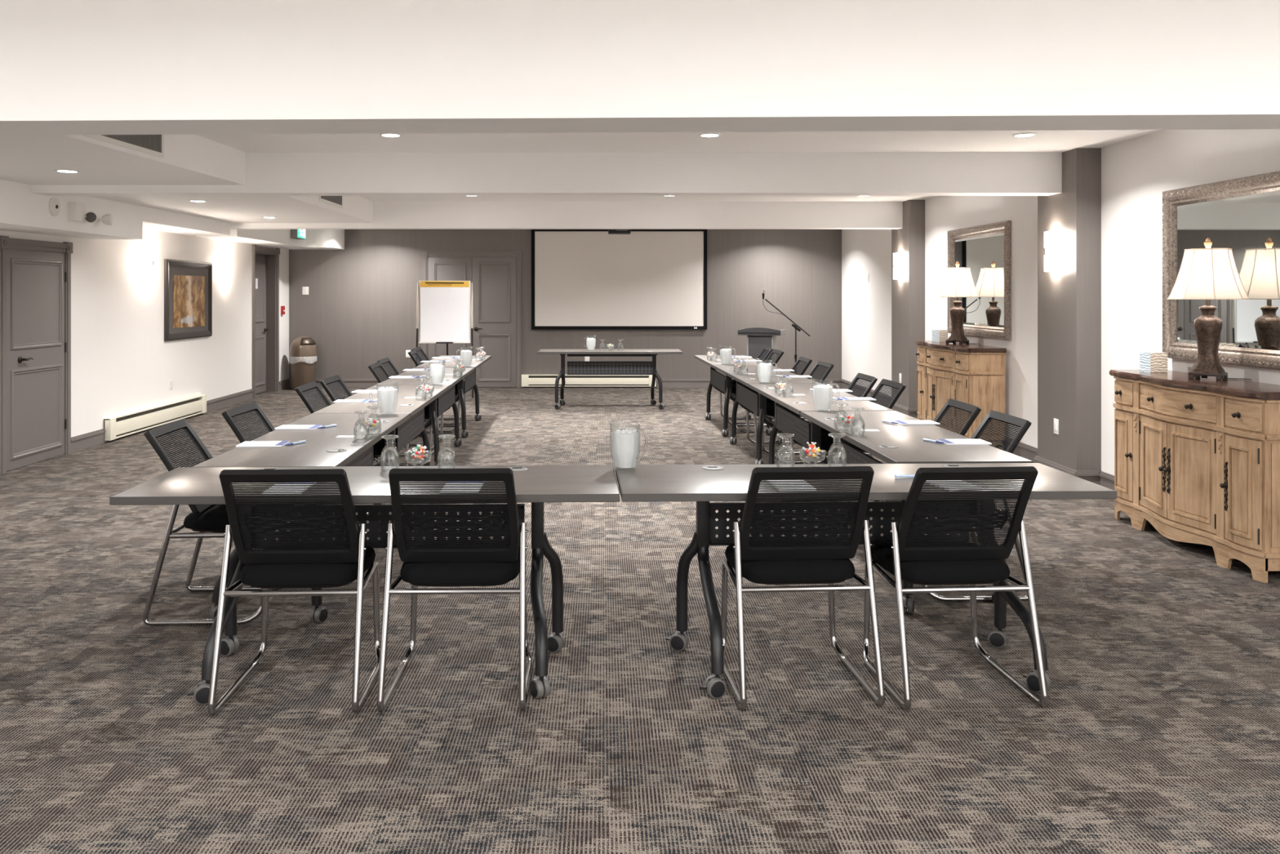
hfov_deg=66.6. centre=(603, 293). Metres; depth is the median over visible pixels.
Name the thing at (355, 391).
notepad
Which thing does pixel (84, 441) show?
baseboard
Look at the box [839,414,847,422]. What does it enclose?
candy
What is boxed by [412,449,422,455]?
candy
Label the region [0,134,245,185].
ceiling
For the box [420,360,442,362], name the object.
notepad
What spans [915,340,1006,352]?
countertop
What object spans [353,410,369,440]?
water goblet
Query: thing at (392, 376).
notepad
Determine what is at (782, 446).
water goblet
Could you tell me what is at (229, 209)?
ceiling
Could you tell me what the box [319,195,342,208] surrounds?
ceiling vent
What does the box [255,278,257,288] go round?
notice
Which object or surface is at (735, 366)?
dish
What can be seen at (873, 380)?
chair
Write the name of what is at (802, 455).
dish
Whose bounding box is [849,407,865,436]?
water goblet
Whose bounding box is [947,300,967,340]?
lamp base
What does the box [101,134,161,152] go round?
grille
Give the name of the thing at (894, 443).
folding table
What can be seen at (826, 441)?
chair
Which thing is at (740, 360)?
notepad
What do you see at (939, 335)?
tissue box
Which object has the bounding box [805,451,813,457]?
candy
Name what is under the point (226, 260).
wall sconce
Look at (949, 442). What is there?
notepad
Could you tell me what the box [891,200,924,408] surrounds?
wall column
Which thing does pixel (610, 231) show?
ceiling projector
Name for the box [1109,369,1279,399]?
countertop
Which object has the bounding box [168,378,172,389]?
wall outlet
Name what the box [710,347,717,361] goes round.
water goblet
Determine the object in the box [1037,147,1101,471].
wall column
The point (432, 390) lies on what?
dish
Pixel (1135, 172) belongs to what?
wall
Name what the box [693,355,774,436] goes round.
folding table
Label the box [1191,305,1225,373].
lamp base
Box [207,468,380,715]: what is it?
chair
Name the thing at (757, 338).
lectern
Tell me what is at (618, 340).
water goblet
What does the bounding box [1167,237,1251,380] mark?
table lamp
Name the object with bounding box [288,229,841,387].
wall
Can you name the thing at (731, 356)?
notepad
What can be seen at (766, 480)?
notepad
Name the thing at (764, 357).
chair
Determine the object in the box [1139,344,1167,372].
tissue box
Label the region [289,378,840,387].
baseboard
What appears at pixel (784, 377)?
water goblet
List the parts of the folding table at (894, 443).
leg frame, modesty panel, leg frame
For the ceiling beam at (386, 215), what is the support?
attached to the ceiling at (1053, 140)
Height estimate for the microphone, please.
0.334 m
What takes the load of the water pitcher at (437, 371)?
on the folding table at (445, 401)
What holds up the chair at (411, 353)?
on the floor
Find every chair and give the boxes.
[142,418,288,626]
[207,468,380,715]
[220,401,346,573]
[294,381,388,515]
[319,374,408,466]
[368,361,439,465]
[376,357,443,453]
[377,467,532,712]
[407,349,464,433]
[411,346,466,424]
[720,346,773,423]
[720,466,884,710]
[728,348,784,432]
[746,355,812,451]
[761,360,834,463]
[790,373,877,464]
[809,378,906,511]
[861,398,981,536]
[862,466,1048,710]
[891,409,1031,601]
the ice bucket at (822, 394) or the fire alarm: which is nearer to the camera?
the ice bucket at (822, 394)
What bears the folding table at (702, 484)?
on the floor
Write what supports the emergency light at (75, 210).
attached to the ceiling at (21, 210)
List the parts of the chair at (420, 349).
frame, frame, frame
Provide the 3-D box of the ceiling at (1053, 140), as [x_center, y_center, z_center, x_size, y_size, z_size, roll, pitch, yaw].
[-0.647,-1.171,6.325,9.365,0.150,18.250,0,0,0]
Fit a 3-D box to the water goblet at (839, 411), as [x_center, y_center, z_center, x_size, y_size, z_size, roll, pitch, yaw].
[1.270,0.654,5.190,0.078,0.143,0.078,0,0,0]
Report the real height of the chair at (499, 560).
0.858 m
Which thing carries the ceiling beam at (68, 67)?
attached to the ceiling at (1053, 140)
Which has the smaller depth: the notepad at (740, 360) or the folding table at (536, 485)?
the folding table at (536, 485)
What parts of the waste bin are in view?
dome lid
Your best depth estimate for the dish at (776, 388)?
6.93 m
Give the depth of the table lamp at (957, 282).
9.62 m
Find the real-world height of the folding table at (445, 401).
0.745 m
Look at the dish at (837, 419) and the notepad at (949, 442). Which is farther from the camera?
the dish at (837, 419)
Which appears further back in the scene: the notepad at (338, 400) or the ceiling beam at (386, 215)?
the ceiling beam at (386, 215)
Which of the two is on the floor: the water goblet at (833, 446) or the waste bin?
the waste bin
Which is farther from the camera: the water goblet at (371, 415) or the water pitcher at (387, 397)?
the water pitcher at (387, 397)
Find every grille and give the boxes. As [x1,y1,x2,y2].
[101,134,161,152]
[320,195,342,204]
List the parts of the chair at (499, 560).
frame, frame, seat, frame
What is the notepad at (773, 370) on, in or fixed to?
on the folding table at (744, 397)
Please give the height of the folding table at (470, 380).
0.745 m
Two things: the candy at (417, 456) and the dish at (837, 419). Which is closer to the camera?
the candy at (417, 456)
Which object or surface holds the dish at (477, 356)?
on the folding table at (470, 380)
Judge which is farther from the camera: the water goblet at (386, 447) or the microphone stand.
the microphone stand
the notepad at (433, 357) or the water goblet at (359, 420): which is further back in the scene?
the notepad at (433, 357)
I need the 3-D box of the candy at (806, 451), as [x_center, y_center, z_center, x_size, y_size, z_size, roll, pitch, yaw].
[0.844,0.650,4.027,0.042,0.033,0.023,0,0,20]
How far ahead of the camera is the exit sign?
13.79 m
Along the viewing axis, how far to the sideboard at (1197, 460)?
5.40 m
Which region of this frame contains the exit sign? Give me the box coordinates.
[290,229,305,239]
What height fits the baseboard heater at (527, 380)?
0.187 m
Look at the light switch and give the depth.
15.25 m
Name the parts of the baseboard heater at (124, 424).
rail, panel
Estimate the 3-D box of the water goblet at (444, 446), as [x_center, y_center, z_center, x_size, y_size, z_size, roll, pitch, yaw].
[-0.645,0.654,4.005,0.078,0.143,0.078,0,0,0]
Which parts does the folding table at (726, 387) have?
modesty panel, leg frame, leg frame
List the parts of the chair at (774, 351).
seat, frame, frame, frame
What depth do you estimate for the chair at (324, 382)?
7.11 m
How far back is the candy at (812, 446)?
4.02 m
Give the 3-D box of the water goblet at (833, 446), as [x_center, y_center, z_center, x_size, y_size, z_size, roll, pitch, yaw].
[0.972,0.654,4.050,0.078,0.143,0.078,0,0,0]
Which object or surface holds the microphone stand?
on the floor
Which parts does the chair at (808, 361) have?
seat, frame, frame, frame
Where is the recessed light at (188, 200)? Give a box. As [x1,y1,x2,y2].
[188,200,206,201]
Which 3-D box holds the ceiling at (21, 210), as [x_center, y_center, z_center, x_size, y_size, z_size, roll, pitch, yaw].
[-4.680,-0.684,6.650,0.500,0.319,5.400,0,0,0]
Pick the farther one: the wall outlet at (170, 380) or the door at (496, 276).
the door at (496, 276)
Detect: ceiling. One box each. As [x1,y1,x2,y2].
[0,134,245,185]
[0,178,142,239]
[90,195,373,222]
[142,206,344,249]
[196,129,1161,201]
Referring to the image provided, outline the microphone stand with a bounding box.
[764,298,810,370]
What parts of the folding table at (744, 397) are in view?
modesty panel, leg frame, leg frame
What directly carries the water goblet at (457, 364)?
on the folding table at (445, 401)
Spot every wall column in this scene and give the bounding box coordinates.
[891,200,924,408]
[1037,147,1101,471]
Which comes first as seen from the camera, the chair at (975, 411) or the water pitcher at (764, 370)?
the chair at (975, 411)
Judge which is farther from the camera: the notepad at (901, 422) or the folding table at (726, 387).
the folding table at (726, 387)
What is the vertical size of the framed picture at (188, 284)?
0.920 m
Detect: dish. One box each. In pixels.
[359,420,382,437]
[404,450,431,468]
[418,386,434,398]
[453,367,466,376]
[476,353,486,360]
[606,344,614,351]
[706,353,715,360]
[733,364,745,373]
[773,384,790,395]
[798,448,826,466]
[835,417,857,433]
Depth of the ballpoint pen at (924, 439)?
4.76 m
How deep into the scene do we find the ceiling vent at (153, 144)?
5.92 m
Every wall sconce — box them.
[142,248,153,277]
[222,256,231,279]
[893,253,902,279]
[1044,231,1060,271]
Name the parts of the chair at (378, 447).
frame, frame, seat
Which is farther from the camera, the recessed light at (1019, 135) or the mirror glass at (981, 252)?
the mirror glass at (981, 252)
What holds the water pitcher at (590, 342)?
on the folding table at (571, 353)
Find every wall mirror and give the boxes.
[946,220,1010,339]
[1162,170,1279,369]
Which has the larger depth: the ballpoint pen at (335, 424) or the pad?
the pad
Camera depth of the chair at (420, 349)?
11.18 m
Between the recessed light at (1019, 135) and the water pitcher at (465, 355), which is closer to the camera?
the recessed light at (1019, 135)
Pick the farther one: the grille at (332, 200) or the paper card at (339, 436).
the grille at (332, 200)
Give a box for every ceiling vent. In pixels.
[81,134,164,157]
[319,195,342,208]
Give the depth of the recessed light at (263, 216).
10.64 m
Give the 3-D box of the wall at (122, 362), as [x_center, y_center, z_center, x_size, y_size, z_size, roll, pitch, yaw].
[-5.130,0.185,6.325,0.400,2.562,17.850,0,0,0]
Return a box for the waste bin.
[288,336,317,390]
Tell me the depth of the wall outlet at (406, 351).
15.25 m
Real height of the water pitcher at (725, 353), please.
0.208 m
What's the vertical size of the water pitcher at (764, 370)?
0.208 m
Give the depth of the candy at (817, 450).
4.02 m
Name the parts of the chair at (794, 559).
frame, seat, frame, frame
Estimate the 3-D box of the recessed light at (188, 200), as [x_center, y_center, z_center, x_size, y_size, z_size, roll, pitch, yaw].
[-3.660,-0.840,8.770,0.156,0.007,0.156,0,0,0]
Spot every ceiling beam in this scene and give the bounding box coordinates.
[0,0,1279,135]
[31,152,1062,195]
[230,201,902,229]
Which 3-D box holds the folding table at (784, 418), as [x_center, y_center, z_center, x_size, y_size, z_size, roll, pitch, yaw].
[1.517,1.094,6.981,0.640,0.745,1.828,0,0,-1]
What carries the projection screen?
attached to the wall at (358, 310)
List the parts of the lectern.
panel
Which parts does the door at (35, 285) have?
handle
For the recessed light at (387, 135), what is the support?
in the ceiling at (1053, 140)
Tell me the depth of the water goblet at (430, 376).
6.91 m
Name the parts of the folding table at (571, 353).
leg frame, modesty panel, leg frame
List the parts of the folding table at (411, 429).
leg frame, leg frame, modesty panel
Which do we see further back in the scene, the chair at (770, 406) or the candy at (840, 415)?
the chair at (770, 406)
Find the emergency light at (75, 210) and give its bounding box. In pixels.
[67,202,113,225]
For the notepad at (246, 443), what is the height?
0.007 m
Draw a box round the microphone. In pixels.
[761,290,782,315]
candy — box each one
[412,444,421,452]
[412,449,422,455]
[414,453,423,460]
[802,446,812,454]
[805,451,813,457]
[808,442,816,450]
[808,447,818,453]
[809,451,818,458]
[813,448,823,452]
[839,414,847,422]
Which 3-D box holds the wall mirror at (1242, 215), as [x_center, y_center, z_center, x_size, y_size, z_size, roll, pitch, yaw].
[3.697,-0.129,5.660,0.048,1.090,1.480,0,0,-1]
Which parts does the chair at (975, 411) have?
frame, frame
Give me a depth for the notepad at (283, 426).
5.25 m
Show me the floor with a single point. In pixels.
(1157, 731)
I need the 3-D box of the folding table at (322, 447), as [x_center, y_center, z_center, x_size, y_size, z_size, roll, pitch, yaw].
[-1.474,1.094,5.008,0.640,0.745,1.828,0,0,-1]
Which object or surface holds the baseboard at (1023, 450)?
attached to the wall at (1135, 172)
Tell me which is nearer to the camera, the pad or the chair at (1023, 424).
the chair at (1023, 424)
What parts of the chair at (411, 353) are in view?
frame, frame, frame, seat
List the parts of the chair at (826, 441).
seat, frame, frame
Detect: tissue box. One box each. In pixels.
[932,324,947,342]
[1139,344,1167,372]
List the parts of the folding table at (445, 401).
leg frame, leg frame, modesty panel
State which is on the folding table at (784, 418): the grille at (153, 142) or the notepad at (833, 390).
the notepad at (833, 390)
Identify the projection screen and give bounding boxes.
[531,229,706,329]
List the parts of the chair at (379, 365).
frame, frame, frame, seat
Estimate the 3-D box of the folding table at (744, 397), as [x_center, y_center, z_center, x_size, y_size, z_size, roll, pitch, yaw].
[1.469,1.094,8.825,0.640,0.745,1.828,0,0,-1]
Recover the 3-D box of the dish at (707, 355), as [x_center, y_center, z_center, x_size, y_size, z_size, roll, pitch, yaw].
[1.172,0.687,10.610,0.113,0.076,0.113,0,0,0]
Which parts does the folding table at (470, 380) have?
leg frame, leg frame, modesty panel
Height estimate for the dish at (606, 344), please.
0.076 m
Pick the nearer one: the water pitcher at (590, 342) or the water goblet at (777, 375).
the water goblet at (777, 375)
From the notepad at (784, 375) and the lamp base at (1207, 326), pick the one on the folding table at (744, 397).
the notepad at (784, 375)
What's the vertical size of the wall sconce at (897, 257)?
0.310 m
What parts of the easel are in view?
leg, leg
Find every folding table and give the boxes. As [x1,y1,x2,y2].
[109,465,619,705]
[193,413,410,623]
[311,385,449,523]
[375,367,474,466]
[415,355,491,437]
[537,349,682,408]
[615,462,1117,698]
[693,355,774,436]
[715,366,821,464]
[748,383,894,519]
[800,410,1033,613]
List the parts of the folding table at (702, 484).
leg frame, modesty panel, leg frame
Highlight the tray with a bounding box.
[418,342,470,343]
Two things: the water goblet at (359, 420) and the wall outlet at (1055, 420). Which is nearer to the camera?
the water goblet at (359, 420)
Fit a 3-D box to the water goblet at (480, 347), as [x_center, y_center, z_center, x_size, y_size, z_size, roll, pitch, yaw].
[-1.350,0.654,10.780,0.078,0.143,0.078,0,0,0]
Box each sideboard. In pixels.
[915,340,1006,448]
[1109,369,1279,582]
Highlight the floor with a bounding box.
[0,387,1279,853]
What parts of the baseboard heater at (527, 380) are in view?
rail, panel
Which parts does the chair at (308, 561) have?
frame, frame, seat, frame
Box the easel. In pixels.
[415,280,473,397]
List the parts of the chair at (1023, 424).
seat, frame, frame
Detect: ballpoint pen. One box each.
[284,440,306,445]
[317,423,337,428]
[882,419,897,423]
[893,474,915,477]
[923,437,943,443]
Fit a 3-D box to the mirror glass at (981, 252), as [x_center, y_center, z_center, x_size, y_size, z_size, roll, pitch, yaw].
[3.715,-0.129,9.650,0.010,0.890,1.280,0,0,-1]
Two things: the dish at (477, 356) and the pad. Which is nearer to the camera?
the dish at (477, 356)
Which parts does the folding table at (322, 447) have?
leg frame, leg frame, modesty panel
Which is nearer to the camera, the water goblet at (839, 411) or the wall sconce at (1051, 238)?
the water goblet at (839, 411)
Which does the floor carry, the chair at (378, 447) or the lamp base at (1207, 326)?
the chair at (378, 447)
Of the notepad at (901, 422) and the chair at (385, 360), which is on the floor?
the chair at (385, 360)
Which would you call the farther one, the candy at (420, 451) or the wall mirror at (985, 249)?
the wall mirror at (985, 249)
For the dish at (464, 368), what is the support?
on the folding table at (445, 401)
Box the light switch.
[302,286,308,294]
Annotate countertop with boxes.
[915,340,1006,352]
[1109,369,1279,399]
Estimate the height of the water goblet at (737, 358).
0.143 m
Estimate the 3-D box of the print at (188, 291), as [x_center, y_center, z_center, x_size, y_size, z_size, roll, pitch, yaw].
[-4.910,0.086,11.540,0.005,0.610,0.870,0,0,0]
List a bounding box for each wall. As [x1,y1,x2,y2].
[0,228,288,471]
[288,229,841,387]
[841,128,1279,475]
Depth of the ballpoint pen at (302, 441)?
4.70 m
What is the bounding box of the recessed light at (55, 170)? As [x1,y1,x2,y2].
[54,168,79,173]
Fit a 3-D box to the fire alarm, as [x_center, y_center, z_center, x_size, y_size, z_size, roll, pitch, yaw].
[-4.416,-0.704,7.840,0.030,0.150,0.150,0,0,0]
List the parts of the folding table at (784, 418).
modesty panel, leg frame, leg frame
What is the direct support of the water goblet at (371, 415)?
on the folding table at (322, 447)
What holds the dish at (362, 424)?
on the folding table at (322, 447)
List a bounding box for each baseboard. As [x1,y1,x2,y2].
[71,378,289,453]
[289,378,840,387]
[840,378,1114,489]
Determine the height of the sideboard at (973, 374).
0.970 m
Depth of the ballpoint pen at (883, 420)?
5.47 m
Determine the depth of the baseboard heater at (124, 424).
10.52 m
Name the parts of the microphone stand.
boom arm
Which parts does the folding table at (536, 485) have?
leg frame, modesty panel, leg frame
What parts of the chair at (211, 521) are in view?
frame, frame, frame, seat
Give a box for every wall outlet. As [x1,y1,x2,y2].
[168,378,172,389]
[405,350,410,357]
[584,356,589,360]
[1053,417,1058,434]
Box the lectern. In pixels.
[737,327,786,396]
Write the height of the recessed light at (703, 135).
0.007 m
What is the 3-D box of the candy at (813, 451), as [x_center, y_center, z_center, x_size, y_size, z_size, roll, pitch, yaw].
[0.868,0.646,4.012,0.046,0.029,0.022,0,0,41]
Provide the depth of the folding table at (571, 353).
12.40 m
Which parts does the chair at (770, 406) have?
seat, frame, frame, frame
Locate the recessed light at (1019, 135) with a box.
[1012,133,1036,137]
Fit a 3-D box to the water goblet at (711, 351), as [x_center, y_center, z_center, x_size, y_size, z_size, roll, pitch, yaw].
[1.175,0.654,10.720,0.078,0.143,0.078,0,0,0]
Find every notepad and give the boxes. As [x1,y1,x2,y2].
[235,440,289,447]
[262,482,314,493]
[274,424,321,429]
[333,399,369,402]
[351,390,377,392]
[388,375,416,377]
[402,368,427,370]
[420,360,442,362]
[431,356,453,358]
[440,483,481,492]
[731,355,751,357]
[740,360,762,361]
[765,480,816,490]
[772,368,794,371]
[784,375,812,377]
[832,389,853,391]
[840,397,875,400]
[893,420,940,424]
[937,439,991,444]
[940,480,983,491]
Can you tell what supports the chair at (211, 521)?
on the floor
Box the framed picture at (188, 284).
[164,258,212,341]
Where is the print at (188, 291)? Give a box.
[173,275,204,328]
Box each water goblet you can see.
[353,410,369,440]
[366,405,381,434]
[380,434,399,471]
[415,378,426,400]
[422,375,432,396]
[437,434,456,468]
[453,360,462,377]
[454,359,462,375]
[475,347,482,360]
[478,346,484,359]
[599,339,605,350]
[617,339,623,350]
[706,346,713,359]
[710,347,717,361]
[733,357,742,373]
[739,358,748,375]
[774,373,785,394]
[776,433,795,466]
[782,376,793,397]
[826,432,846,466]
[834,402,848,430]
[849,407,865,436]
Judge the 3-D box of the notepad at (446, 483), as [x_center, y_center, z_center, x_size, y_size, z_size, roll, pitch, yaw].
[-0.527,0.722,3.645,0.140,0.007,0.214,0,0,-1]
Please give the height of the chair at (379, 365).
0.858 m
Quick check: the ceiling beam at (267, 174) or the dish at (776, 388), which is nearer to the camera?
the dish at (776, 388)
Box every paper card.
[335,435,353,437]
[860,429,879,431]
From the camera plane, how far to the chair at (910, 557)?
3.54 m
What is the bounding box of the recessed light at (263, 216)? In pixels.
[262,216,276,217]
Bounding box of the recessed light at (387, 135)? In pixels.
[379,133,402,137]
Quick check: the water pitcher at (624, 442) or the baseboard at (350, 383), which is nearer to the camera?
the water pitcher at (624, 442)
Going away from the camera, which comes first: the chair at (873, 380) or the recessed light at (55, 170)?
the recessed light at (55, 170)
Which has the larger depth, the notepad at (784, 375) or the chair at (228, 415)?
the notepad at (784, 375)
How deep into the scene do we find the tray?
13.75 m
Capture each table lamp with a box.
[935,261,979,344]
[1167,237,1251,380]
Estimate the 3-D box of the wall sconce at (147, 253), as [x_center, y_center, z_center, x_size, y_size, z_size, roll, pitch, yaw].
[-4.885,-0.334,10.460,0.092,0.310,0.170,0,0,0]
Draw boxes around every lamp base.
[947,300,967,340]
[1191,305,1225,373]
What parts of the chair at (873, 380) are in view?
seat, frame, frame, frame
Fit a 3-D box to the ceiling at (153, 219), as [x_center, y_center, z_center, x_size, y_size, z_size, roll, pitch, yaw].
[-4.495,-0.897,12.300,0.870,0.397,5.900,0,0,0]
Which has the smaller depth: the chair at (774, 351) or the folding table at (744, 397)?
the folding table at (744, 397)
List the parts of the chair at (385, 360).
frame, frame, frame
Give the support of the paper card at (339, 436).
on the folding table at (322, 447)
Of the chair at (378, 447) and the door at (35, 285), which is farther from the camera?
the door at (35, 285)
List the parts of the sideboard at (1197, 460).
knob, drawer, door, knob, knob, door, knob, drawer, knob, door, moulding, knob, knob, drawer, door, panel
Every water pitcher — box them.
[377,386,397,413]
[429,364,444,383]
[460,350,471,365]
[586,337,595,350]
[611,428,639,467]
[720,348,731,364]
[757,363,772,382]
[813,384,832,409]
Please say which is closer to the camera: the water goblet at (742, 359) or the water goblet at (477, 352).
the water goblet at (742, 359)
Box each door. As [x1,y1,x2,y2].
[0,235,72,474]
[252,244,279,398]
[422,251,521,387]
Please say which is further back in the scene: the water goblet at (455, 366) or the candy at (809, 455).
the water goblet at (455, 366)
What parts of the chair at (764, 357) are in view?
seat, frame, frame, frame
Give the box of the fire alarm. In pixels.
[48,197,60,216]
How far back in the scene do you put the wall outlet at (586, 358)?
15.25 m
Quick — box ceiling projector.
[608,229,631,234]
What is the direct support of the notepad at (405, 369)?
on the folding table at (445, 401)
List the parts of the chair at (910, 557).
frame, seat, frame, frame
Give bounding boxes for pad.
[420,280,469,342]
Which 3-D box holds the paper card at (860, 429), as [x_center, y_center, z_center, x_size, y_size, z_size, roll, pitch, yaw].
[1.418,0.725,5.175,0.090,0.002,0.052,0,0,0]
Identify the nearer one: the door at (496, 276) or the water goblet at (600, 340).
the water goblet at (600, 340)
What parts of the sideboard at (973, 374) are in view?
door, drawer, door, drawer, door, moulding, drawer, door, panel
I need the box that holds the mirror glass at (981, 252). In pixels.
[954,232,1004,327]
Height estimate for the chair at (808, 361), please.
0.858 m
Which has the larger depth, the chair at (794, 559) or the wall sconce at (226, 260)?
the wall sconce at (226, 260)
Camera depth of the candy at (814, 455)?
4.01 m
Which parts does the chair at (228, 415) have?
frame, frame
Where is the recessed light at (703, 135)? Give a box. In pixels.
[698,133,720,137]
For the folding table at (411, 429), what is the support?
on the floor
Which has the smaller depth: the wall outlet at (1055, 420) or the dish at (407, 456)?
the dish at (407, 456)
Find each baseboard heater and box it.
[103,394,206,440]
[521,374,656,386]
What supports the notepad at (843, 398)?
on the folding table at (784, 418)
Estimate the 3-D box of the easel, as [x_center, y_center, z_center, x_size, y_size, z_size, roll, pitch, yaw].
[-2.261,0.640,14.009,0.826,1.658,0.604,0,0,-3]
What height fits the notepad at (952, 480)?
0.007 m
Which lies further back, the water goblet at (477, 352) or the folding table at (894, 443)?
the water goblet at (477, 352)
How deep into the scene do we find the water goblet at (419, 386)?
6.66 m
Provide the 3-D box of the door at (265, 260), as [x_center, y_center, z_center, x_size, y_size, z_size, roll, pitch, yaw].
[-4.993,0.388,14.180,0.214,2.157,1.080,0,0,0]
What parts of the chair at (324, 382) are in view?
frame, frame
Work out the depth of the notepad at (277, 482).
3.67 m

